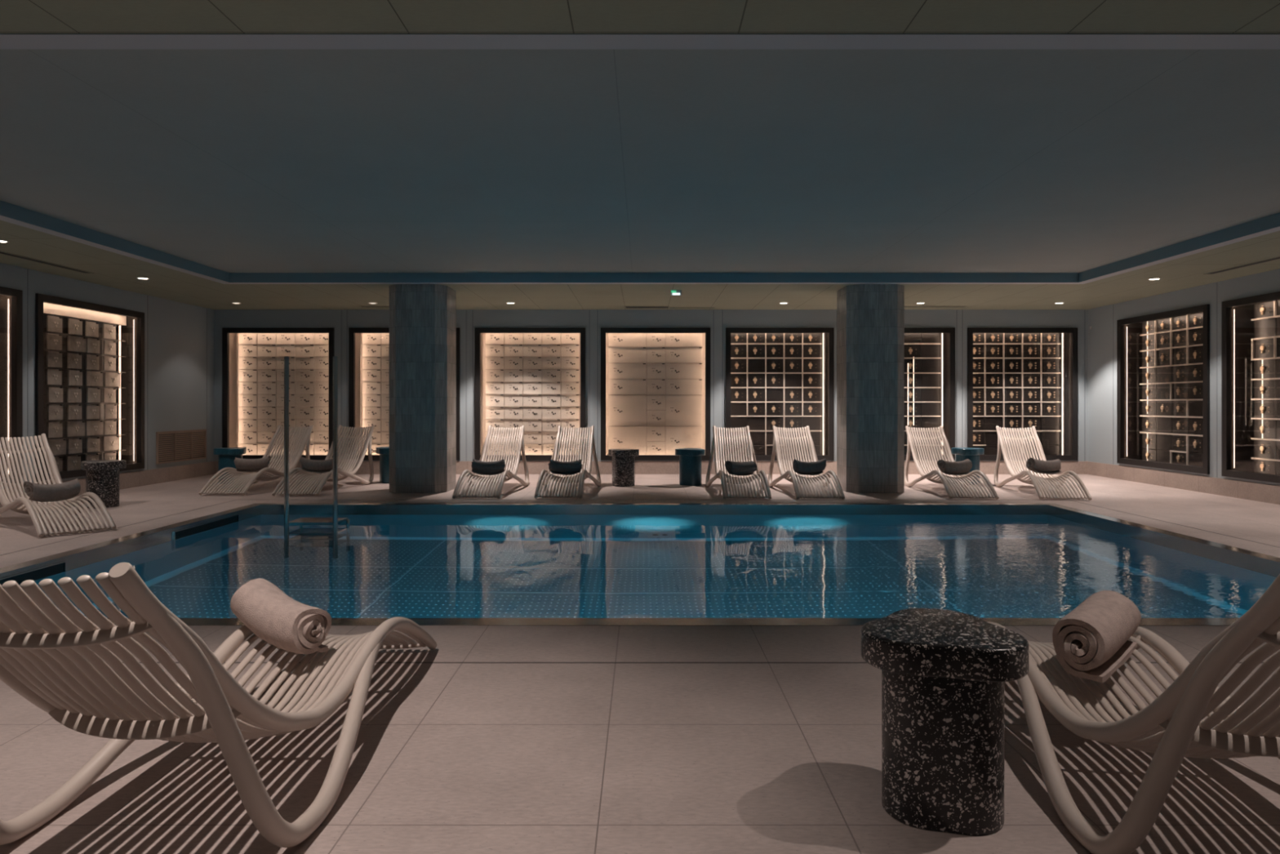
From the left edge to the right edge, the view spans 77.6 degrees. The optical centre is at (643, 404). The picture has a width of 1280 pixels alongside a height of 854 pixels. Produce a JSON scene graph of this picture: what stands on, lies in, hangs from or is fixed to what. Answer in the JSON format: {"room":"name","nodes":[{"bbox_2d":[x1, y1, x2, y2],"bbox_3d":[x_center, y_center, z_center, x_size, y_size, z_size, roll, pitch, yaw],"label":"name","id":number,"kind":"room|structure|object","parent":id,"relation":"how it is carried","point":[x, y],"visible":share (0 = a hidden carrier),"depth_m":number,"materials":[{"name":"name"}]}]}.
{"room":"indoor swimming pool","nodes":[
{"label":"indoor swimming pool","id":0,"kind":"room"},
{"bbox_2d":[0,262,213,488],"bbox_3d":[-6.199,-0.175,5.465,0.121,2.350,11.830,0,0,0],"label":"wall","id":1,"kind":"structure","parent":0,"point":[179,337],"depth_m":10.11,"materials":[{"name":"grey paint"}]},
{"bbox_2d":[0,286,22,483],"bbox_3d":[-6.282,-0.168,6.980,0.340,1.905,1.720,0,0,0],"label":"display case","id":2,"kind":"object","parent":1,"relation":"attached to","point":[11,300],"visible":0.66,"depth_m":7.80,"materials":[{"name":"black"}]},
{"bbox_2d":[35,293,144,481],"bbox_3d":[-6.282,-0.168,8.900,0.340,1.905,1.720,0,0,0],"label":"display case","id":3,"kind":"object","parent":1,"relation":"attached to","point":[90,357],"visible":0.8,"depth_m":9.05,"materials":[{"name":"black"}]},
{"bbox_2d":[0,461,213,507],"bbox_3d":[-6.133,0.907,5.457,0.015,0.185,11.815,0,0,0],"label":"baseboard","id":4,"kind":"structure","parent":1,"relation":"attached to","point":[144,477],"depth_m":10.06,"materials":[{"name":"stone"}]},
{"bbox_2d":[155,429,206,463],"bbox_3d":[-6.129,0.552,10.590,0.022,0.405,1.120,0,0,0],"label":"air vent","id":5,"kind":"object","parent":1,"relation":"in","point":[180,445],"visible":1,"depth_m":10.54,"materials":[{"name":"beige wood"}]},
{"bbox_2d":[389,284,456,493],"bbox_3d":[-2.565,-0.175,9.290,0.660,2.350,0.660,0,0,0],"label":"tiled column","id":6,"kind":"structure","parent":0,"point":[423,317],"depth_m":8.96,"materials":[{"name":"tile"}]},
{"bbox_2d":[0,474,1279,853],"bbox_3d":[0.105,1.060,5.615,13.090,0.120,12.330,0,0,0],"label":"floor","id":7,"kind":"structure","parent":0,"point":[447,757],"depth_m":2.28,"materials":[{"name":"beige tile"}]},
{"bbox_2d":[0,433,116,537],"bbox_3d":[-5.053,0.638,6.711,1.886,0.727,0.704,0,0,40],"label":"sun lounger","id":8,"kind":"object","parent":7,"relation":"on","point":[22,504],"visible":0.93,"depth_m":6.75,"materials":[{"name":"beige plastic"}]},
{"bbox_2d":[22,478,80,502],"bbox_3d":[-4.839,0.710,6.533,0.154,0.183,0.387,0,0,30],"label":"rolled towel","id":9,"kind":"object","parent":8,"relation":"on","point":[68,490],"visible":1,"depth_m":6.47,"materials":[{"name":"beige fabric"}]},
{"bbox_2d":[80,459,126,508],"bbox_3d":[-5.264,0.777,7.773,0.361,0.446,0.381,0,0,-40],"label":"side table","id":10,"kind":"object","parent":7,"relation":"on","point":[102,476],"visible":0.91,"depth_m":7.67,"materials":[{"name":"black stone"}]},
{"bbox_2d":[0,562,436,847],"bbox_3d":[-1.102,0.638,2.298,0.704,0.727,1.886,0,0,1],"label":"sun lounger","id":11,"kind":"object","parent":7,"relation":"on","point":[59,660],"visible":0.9,"depth_m":1.68,"materials":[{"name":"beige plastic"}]},
{"bbox_2d":[230,577,331,653],"bbox_3d":[-1.185,0.695,2.606,0.351,0.215,0.160,0,0,29],"label":"rolled towel","id":12,"kind":"object","parent":11,"relation":"on","point":[282,621],"visible":1,"depth_m":2.55,"materials":[{"name":"beige fabric"}]},
{"bbox_2d":[213,447,246,484],"bbox_3d":[-5.196,0.777,10.070,0.381,0.446,0.361,0,0,10],"label":"side table","id":13,"kind":"object","parent":7,"relation":"on","point":[226,455],"visible":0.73,"depth_m":9.93,"materials":[{"name":"teal stone"}]},
{"bbox_2d":[198,424,313,494],"bbox_3d":[-4.595,0.638,9.614,0.704,0.727,1.886,0,0,0],"label":"sun lounger","id":14,"kind":"object","parent":7,"relation":"on","point":[242,480],"visible":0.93,"depth_m":9.69,"materials":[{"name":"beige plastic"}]},
{"bbox_2d":[234,455,270,471],"bbox_3d":[-4.576,0.701,9.324,0.384,0.189,0.143,0,0,-20],"label":"rolled towel","id":15,"kind":"object","parent":14,"relation":"on","point":[242,464],"visible":0.98,"depth_m":9.27,"materials":[{"name":"beige fabric"}]},
{"bbox_2d":[271,425,374,495],"bbox_3d":[-3.765,0.638,9.544,0.704,0.727,1.886,0,0,0],"label":"sun lounger","id":16,"kind":"object","parent":7,"relation":"on","point":[313,478],"visible":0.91,"depth_m":9.94,"materials":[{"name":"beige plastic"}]},
{"bbox_2d":[300,456,333,472],"bbox_3d":[-3.786,0.702,9.254,0.382,0.191,0.151,0,0,-15],"label":"rolled towel","id":17,"kind":"object","parent":16,"relation":"on","point":[307,464],"visible":0.97,"depth_m":9.20,"materials":[{"name":"beige fabric"}]},
{"bbox_2d":[376,446,389,483],"bbox_3d":[-3.222,0.777,10.210,0.361,0.446,0.381,0,0,-30],"label":"side table","id":18,"kind":"object","parent":7,"relation":"on","point":[384,451],"visible":0.58,"depth_m":10.06,"materials":[{"name":"teal stone"}]},
{"bbox_2d":[452,425,528,498],"bbox_3d":[-1.755,0.638,9.294,0.704,0.727,1.886,0,0,0],"label":"sun lounger","id":19,"kind":"object","parent":7,"relation":"on","point":[508,474],"visible":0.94,"depth_m":9.76,"materials":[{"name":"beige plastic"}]},
{"bbox_2d":[471,458,505,475],"bbox_3d":[-1.756,0.712,9.026,0.379,0.180,0.143,0,0,-8],"label":"rolled towel","id":20,"kind":"object","parent":19,"relation":"on","point":[483,468],"visible":1,"depth_m":8.97,"materials":[{"name":"fabric"}]},
{"bbox_2d":[533,425,600,498],"bbox_3d":[-0.876,0.638,9.305,0.704,0.727,1.886,0,0,1],"label":"sun lounger","id":21,"kind":"object","parent":7,"relation":"on","point":[545,476],"visible":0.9,"depth_m":9.81,"materials":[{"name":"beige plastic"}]},
{"bbox_2d":[547,458,582,475],"bbox_3d":[-0.883,0.711,9.036,0.391,0.182,0.152,0,0,-11],"label":"rolled towel","id":22,"kind":"object","parent":21,"relation":"on","point":[571,468],"visible":1,"depth_m":8.98,"materials":[{"name":"fabric"}]},
{"bbox_2d":[608,448,639,486],"bbox_3d":[-0.227,0.777,9.767,0.361,0.446,0.381,0,0,-20],"label":"side table","id":23,"kind":"object","parent":7,"relation":"on","point":[623,460],"visible":1,"depth_m":9.64,"materials":[{"name":"black stone"}]},
{"bbox_2d":[0,502,1279,625],"bbox_3d":[0.112,1.738,5.804,8.043,1.483,4.422,0,0,0],"label":"swimming pool","id":24,"kind":"object","parent":7,"relation":"in","point":[64,562],"depth_m":6.64,"materials":[{"name":"tile"}]},
{"bbox_2d":[284,356,349,528],"bbox_3d":[-2.930,0.989,7.167,0.472,2.818,0.335,0,0,0],"label":"pool ladder","id":25,"kind":"object","parent":24,"relation":"attached to","point":[335,521],"visible":0.47,"depth_m":7.00,"materials":[{"name":"silver metal"}]},
{"bbox_2d":[19,515,1276,617],"bbox_3d":[0.112,1.770,5.804,7.893,1.340,4.272,0,0,0],"label":"pool water","id":26,"kind":"object","parent":24,"relation":"in","point":[370,566],"visible":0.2,"depth_m":5.38,"materials":[{"name":"blue liquid"}]},
{"bbox_2d":[1,499,1279,662],"bbox_3d":[0.098,0.999,5.705,8.704,0.001,5.259,0,0,0],"label":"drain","id":27,"kind":"object","parent":7,"relation":"on","point":[235,500],"visible":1,"depth_m":3.08,"materials":[{"name":"grey"}]},
{"bbox_2d":[675,448,705,485],"bbox_3d":[0.604,0.777,9.899,0.381,0.446,0.361,0,0,25],"label":"side table","id":28,"kind":"object","parent":7,"relation":"on","point":[690,459],"visible":1,"depth_m":9.76,"materials":[{"name":"teal stone"}]},
{"bbox_2d":[705,425,771,499],"bbox_3d":[1.102,0.638,9.235,0.704,0.727,1.886,0,0,1],"label":"sun lounger","id":29,"kind":"object","parent":7,"relation":"on","point":[761,476],"visible":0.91,"depth_m":9.74,"materials":[{"name":"beige wood"}]},
{"bbox_2d":[724,460,756,475],"bbox_3d":[1.094,0.717,8.965,0.390,0.175,0.145,0,0,-33],"label":"rolled towel","id":30,"kind":"object","parent":29,"relation":"on","point":[734,468],"visible":1,"depth_m":8.90,"materials":[{"name":"fabric"}]},
{"bbox_2d":[768,425,844,499],"bbox_3d":[1.867,0.638,9.235,0.704,0.727,1.886,0,0,1],"label":"sun lounger","id":31,"kind":"object","parent":7,"relation":"on","point":[797,479],"visible":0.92,"depth_m":9.70,"materials":[{"name":"beige wood"}]},
{"bbox_2d":[792,458,826,475],"bbox_3d":[1.871,0.707,8.966,0.389,0.185,0.148,0,0,-16],"label":"rolled towel","id":32,"kind":"object","parent":31,"relation":"on","point":[815,468],"visible":1,"depth_m":8.91,"materials":[{"name":"fabric"}]},
{"bbox_2d":[861,608,1028,835],"bbox_3d":[0.753,0.777,1.960,0.361,0.446,0.381,0,0,45],"label":"side table","id":33,"kind":"object","parent":7,"relation":"on","point":[944,673],"visible":1,"depth_m":1.86,"materials":[{"name":"black stone"}]},
{"bbox_2d":[904,425,999,499],"bbox_3d":[3.522,0.638,9.245,0.704,0.727,1.886,0,0,4],"label":"sun lounger","id":34,"kind":"object","parent":7,"relation":"on","point":[964,481],"visible":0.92,"depth_m":9.64,"materials":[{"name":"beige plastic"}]},
{"bbox_2d":[937,458,972,475],"bbox_3d":[3.509,0.708,8.958,0.387,0.177,0.148,0,0,-15],"label":"rolled towel","id":35,"kind":"object","parent":34,"relation":"on","point":[952,468],"visible":1,"depth_m":8.90,"materials":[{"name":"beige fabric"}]},
{"bbox_2d":[951,447,983,484],"bbox_3d":[4.111,0.777,10.034,0.361,0.446,0.381,0,0,-10],"label":"side table","id":36,"kind":"object","parent":7,"relation":"on","point":[973,454],"visible":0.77,"depth_m":9.92,"materials":[{"name":"teal stone"}]},
{"bbox_2d":[993,426,1092,500],"bbox_3d":[4.549,0.638,9.176,0.704,0.727,1.886,0,0,10],"label":"sun lounger","id":37,"kind":"object","parent":7,"relation":"on","point":[1037,481],"visible":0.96,"depth_m":9.57,"materials":[{"name":"beige wood"}]},
{"bbox_2d":[1026,457,1061,474],"bbox_3d":[4.489,0.689,8.915,0.385,0.188,0.147,0,0,-10],"label":"rolled towel","id":38,"kind":"object","parent":37,"relation":"on","point":[1047,467],"visible":1,"depth_m":8.86,"materials":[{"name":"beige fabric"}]},
{"bbox_2d":[986,573,1279,853],"bbox_3d":[1.373,0.638,2.211,0.704,0.727,1.886,0,0,5],"label":"sun lounger","id":39,"kind":"object","parent":7,"relation":"on","point":[1173,726],"visible":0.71,"depth_m":1.67,"materials":[{"name":"beige wood"}]},
{"bbox_2d":[1052,590,1141,683],"bbox_3d":[1.393,0.700,2.447,0.368,0.203,0.158,0,0,-43],"label":"rolled towel","id":40,"kind":"object","parent":39,"relation":"on","point":[1091,642],"visible":1,"depth_m":2.36,"materials":[{"name":"beige fabric"}]},
{"bbox_2d":[0,0,1279,309],"bbox_3d":[0.105,-1.450,5.615,13.090,0.200,12.330,0,0,0],"label":"ceiling","id":41,"kind":"structure","parent":0,"point":[112,269],"depth_m":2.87,"materials":[{"name":"white paint"}]},
{"bbox_2d":[0,240,8,243],"bbox_3d":[-5.320,-1.347,6.580,0.124,0.006,0.124,0,0,0],"label":"recessed light","id":42,"kind":"object","parent":41,"relation":"in","point":[1,241],"visible":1,"depth_m":6.59,"materials":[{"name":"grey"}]},
{"bbox_2d":[0,250,93,273],"bbox_3d":[-5.705,-1.347,7.245,0.094,0.005,1.914,0,0,0],"label":"ceiling vent","id":43,"kind":"object","parent":41,"relation":"in","point":[1,251],"visible":1,"depth_m":7.56,"materials":[{"name":"black metal"}]},
{"bbox_2d":[359,306,389,306],"bbox_3d":[-3.300,-1.347,11.005,1.224,0.005,0.074,0,0,0],"label":"ceiling vent","id":44,"kind":"object","parent":41,"relation":"in","point":[359,306],"visible":0.41,"depth_m":10.97,"materials":[{"name":"black metal"}]},
{"bbox_2d":[0,33,1279,284],"bbox_3d":[0.120,-1.399,5.915,9.640,0.105,6.030,0,0,0],"label":"trim","id":45,"kind":"structure","parent":41,"relation":"attached to","point":[11,213],"depth_m":3.00,"materials":[{"name":"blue paint"}]},
{"bbox_2d":[625,306,669,308],"bbox_3d":[0.055,-1.347,11.070,0.614,0.005,0.204,0,0,0],"label":"ceiling vent","id":46,"kind":"object","parent":41,"relation":"in","point":[626,307],"visible":1,"depth_m":11.07,"materials":[{"name":"black metal"}]},
{"bbox_2d":[670,289,681,295],"bbox_3d":[0.390,-1.319,9.419,0.130,0.062,0.042,0,0,0],"label":"exit sign","id":47,"kind":"object","parent":41,"relation":"attached to","point":[673,292],"visible":1,"depth_m":9.40,"materials":[{"name":"green plastic"}]},
{"bbox_2d":[669,306,715,307],"bbox_3d":[0.685,-1.347,11.120,0.634,0.005,0.064,0,0,0],"label":"ceiling vent","id":48,"kind":"object","parent":41,"relation":"in","point":[669,307],"visible":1,"depth_m":11.09,"materials":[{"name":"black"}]},
{"bbox_2d":[904,306,967,306],"bbox_3d":[4.000,-1.347,11.005,0.924,0.005,0.074,0,0,0],"label":"ceiling vent","id":49,"kind":"object","parent":41,"relation":"in","point":[904,306],"visible":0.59,"depth_m":10.97,"materials":[{"name":"black metal"}]},
{"bbox_2d":[1203,256,1279,274],"bbox_3d":[5.855,-1.347,7.320,0.094,0.005,1.864,0,0,0],"label":"ceiling vent","id":50,"kind":"object","parent":41,"relation":"in","point":[1277,257],"visible":1,"depth_m":7.74,"materials":[{"name":"black metal"}]},
{"bbox_2d":[213,309,1087,461],"bbox_3d":[0.105,-0.175,11.439,12.730,2.350,0.121,0,0,0],"label":"wall","id":51,"kind":"structure","parent":0,"point":[467,320],"depth_m":11.38,"materials":[{"name":"grey paint"}]},
{"bbox_2d":[222,327,334,460],"bbox_3d":[-5.210,-0.145,11.522,1.590,1.890,0.340,0,0,0],"label":"display case","id":52,"kind":"object","parent":51,"relation":"attached to","point":[253,357],"visible":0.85,"depth_m":11.60,"materials":[{"name":"black"}]},
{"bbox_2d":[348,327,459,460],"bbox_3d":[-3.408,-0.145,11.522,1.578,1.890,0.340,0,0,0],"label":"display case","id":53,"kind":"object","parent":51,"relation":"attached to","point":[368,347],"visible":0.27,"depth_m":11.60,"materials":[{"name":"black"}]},
{"bbox_2d":[475,327,585,460],"bbox_3d":[-1.613,-0.145,11.522,1.578,1.890,0.340,0,0,0],"label":"display case","id":54,"kind":"object","parent":51,"relation":"attached to","point":[533,378],"visible":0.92,"depth_m":11.60,"materials":[{"name":"black"}]},
{"bbox_2d":[213,461,1086,474],"bbox_3d":[0.105,0.907,11.373,12.490,0.185,0.015,0,0,0],"label":"baseboard","id":55,"kind":"structure","parent":51,"relation":"attached to","point":[534,467],"depth_m":11.37,"materials":[{"name":"stone"}]},
{"bbox_2d":[600,327,710,460],"bbox_3d":[0.177,-0.145,11.522,1.567,1.890,0.340,0,0,0],"label":"display case","id":56,"kind":"object","parent":51,"relation":"attached to","point":[655,381],"visible":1,"depth_m":11.60,"materials":[{"name":"black"}]},
{"bbox_2d":[725,327,834,460],"bbox_3d":[1.950,-0.145,11.522,1.544,1.890,0.340,0,0,0],"label":"display case","id":57,"kind":"object","parent":51,"relation":"attached to","point":[781,377],"visible":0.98,"depth_m":11.60,"materials":[{"name":"black"}]},
{"bbox_2d":[904,327,955,460],"bbox_3d":[3.677,-0.145,11.522,1.544,1.890,0.340,0,0,0],"label":"display case","id":58,"kind":"object","parent":51,"relation":"attached to","point":[929,352],"visible":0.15,"depth_m":11.60,"materials":[{"name":"black wood"}]},
{"bbox_2d":[967,327,1077,460],"bbox_3d":[5.415,-0.145,11.522,1.567,1.890,0.340,0,0,0],"label":"display case","id":59,"kind":"object","parent":51,"relation":"attached to","point":[1018,377],"visible":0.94,"depth_m":11.60,"materials":[{"name":"black"}]},
{"bbox_2d":[836,284,904,493],"bbox_3d":[2.644,-0.175,9.290,0.660,2.350,0.660,0,0,0],"label":"tiled column","id":60,"kind":"structure","parent":0,"point":[870,317],"depth_m":8.96,"materials":[{"name":"tile"}]},
{"bbox_2d":[1087,268,1279,485],"bbox_3d":[6.409,-0.175,5.465,0.121,2.350,11.830,0,0,0],"label":"wall","id":61,"kind":"structure","parent":0,"point":[1102,338],"depth_m":10.14,"materials":[{"name":"grey paint"}]},
{"bbox_2d":[1116,304,1209,474],"bbox_3d":[6.492,-0.168,9.770,0.340,1.905,1.700,0,0,0],"label":"display case","id":62,"kind":"object","parent":61,"relation":"attached to","point":[1163,357],"visible":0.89,"depth_m":9.99,"materials":[{"name":"black"}]},
{"bbox_2d":[1086,461,1279,504],"bbox_3d":[6.343,0.907,5.457,0.015,0.185,11.815,0,0,0],"label":"baseboard","id":63,"kind":"structure","parent":61,"relation":"attached to","point":[1267,493],"depth_m":9.20,"materials":[{"name":"stone"}]},
{"bbox_2d":[1221,291,1279,483],"bbox_3d":[6.492,-0.168,7.840,0.340,1.905,1.720,0,0,0],"label":"display case","id":64,"kind":"object","parent":61,"relation":"attached to","point":[1251,326],"visible":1,"depth_m":8.63,"materials":[{"name":"black"}]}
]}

